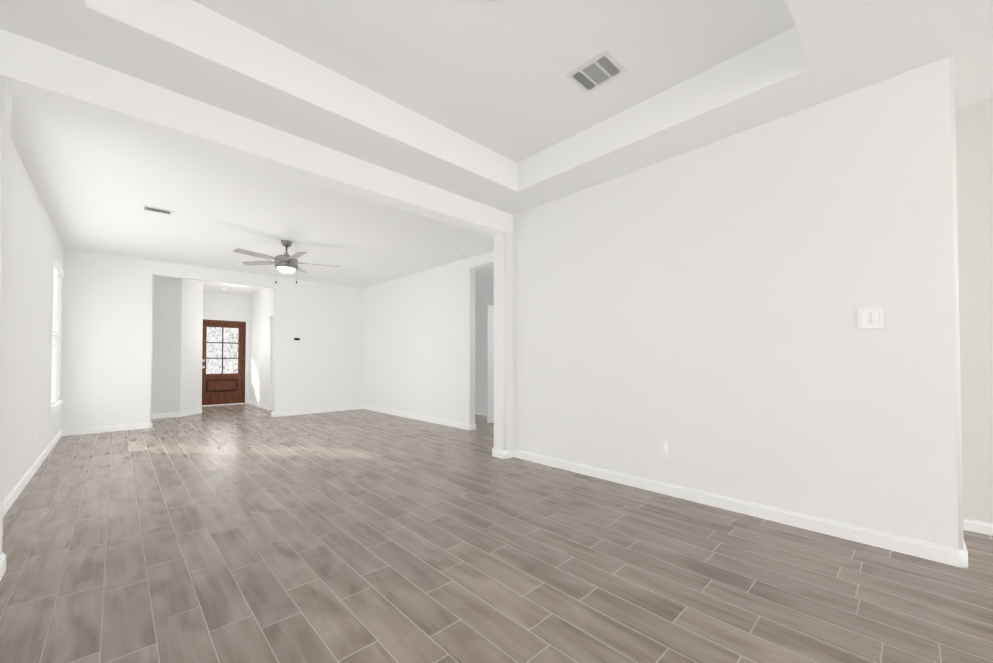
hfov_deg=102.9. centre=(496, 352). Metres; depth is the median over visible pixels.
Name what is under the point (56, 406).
window sill
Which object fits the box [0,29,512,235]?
beams
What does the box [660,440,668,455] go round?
outlet
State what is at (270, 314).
door frame
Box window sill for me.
[51,400,62,413]
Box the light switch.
[857,306,884,328]
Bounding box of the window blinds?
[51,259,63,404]
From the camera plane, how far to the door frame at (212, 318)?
9.86 m
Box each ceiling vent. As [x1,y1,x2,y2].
[141,205,173,215]
[566,50,626,93]
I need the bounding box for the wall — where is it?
[0,56,992,556]
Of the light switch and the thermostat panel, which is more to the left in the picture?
the thermostat panel
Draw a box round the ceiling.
[0,0,992,294]
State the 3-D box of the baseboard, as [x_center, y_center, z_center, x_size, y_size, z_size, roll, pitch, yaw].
[-0.756,1.132,4.135,5.810,0.089,15.850,1,-1,-44]
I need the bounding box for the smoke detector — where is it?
[450,248,458,252]
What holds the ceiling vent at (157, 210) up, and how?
in the ceiling
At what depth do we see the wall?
3.06 m
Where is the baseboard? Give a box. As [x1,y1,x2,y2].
[0,400,992,580]
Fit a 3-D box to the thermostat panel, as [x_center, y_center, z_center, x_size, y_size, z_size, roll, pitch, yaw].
[-3.990,-0.264,7.907,0.139,0.089,0.022,1,-1,-44]
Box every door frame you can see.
[203,317,248,403]
[269,312,272,409]
[487,305,493,422]
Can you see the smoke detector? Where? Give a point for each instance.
(453, 250)
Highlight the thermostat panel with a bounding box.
[293,337,299,341]
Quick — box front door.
[202,319,245,406]
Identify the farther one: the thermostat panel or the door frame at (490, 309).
the thermostat panel
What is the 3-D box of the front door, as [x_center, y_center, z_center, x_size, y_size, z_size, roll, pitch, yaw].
[-6.635,0.248,9.582,0.936,2.043,0.187,1,-1,-44]
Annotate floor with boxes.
[0,404,992,662]
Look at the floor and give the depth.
2.11 m
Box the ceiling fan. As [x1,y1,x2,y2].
[233,240,338,283]
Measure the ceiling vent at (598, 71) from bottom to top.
0.008 m
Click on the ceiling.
(486, 102)
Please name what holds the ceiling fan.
hanging from the ceiling

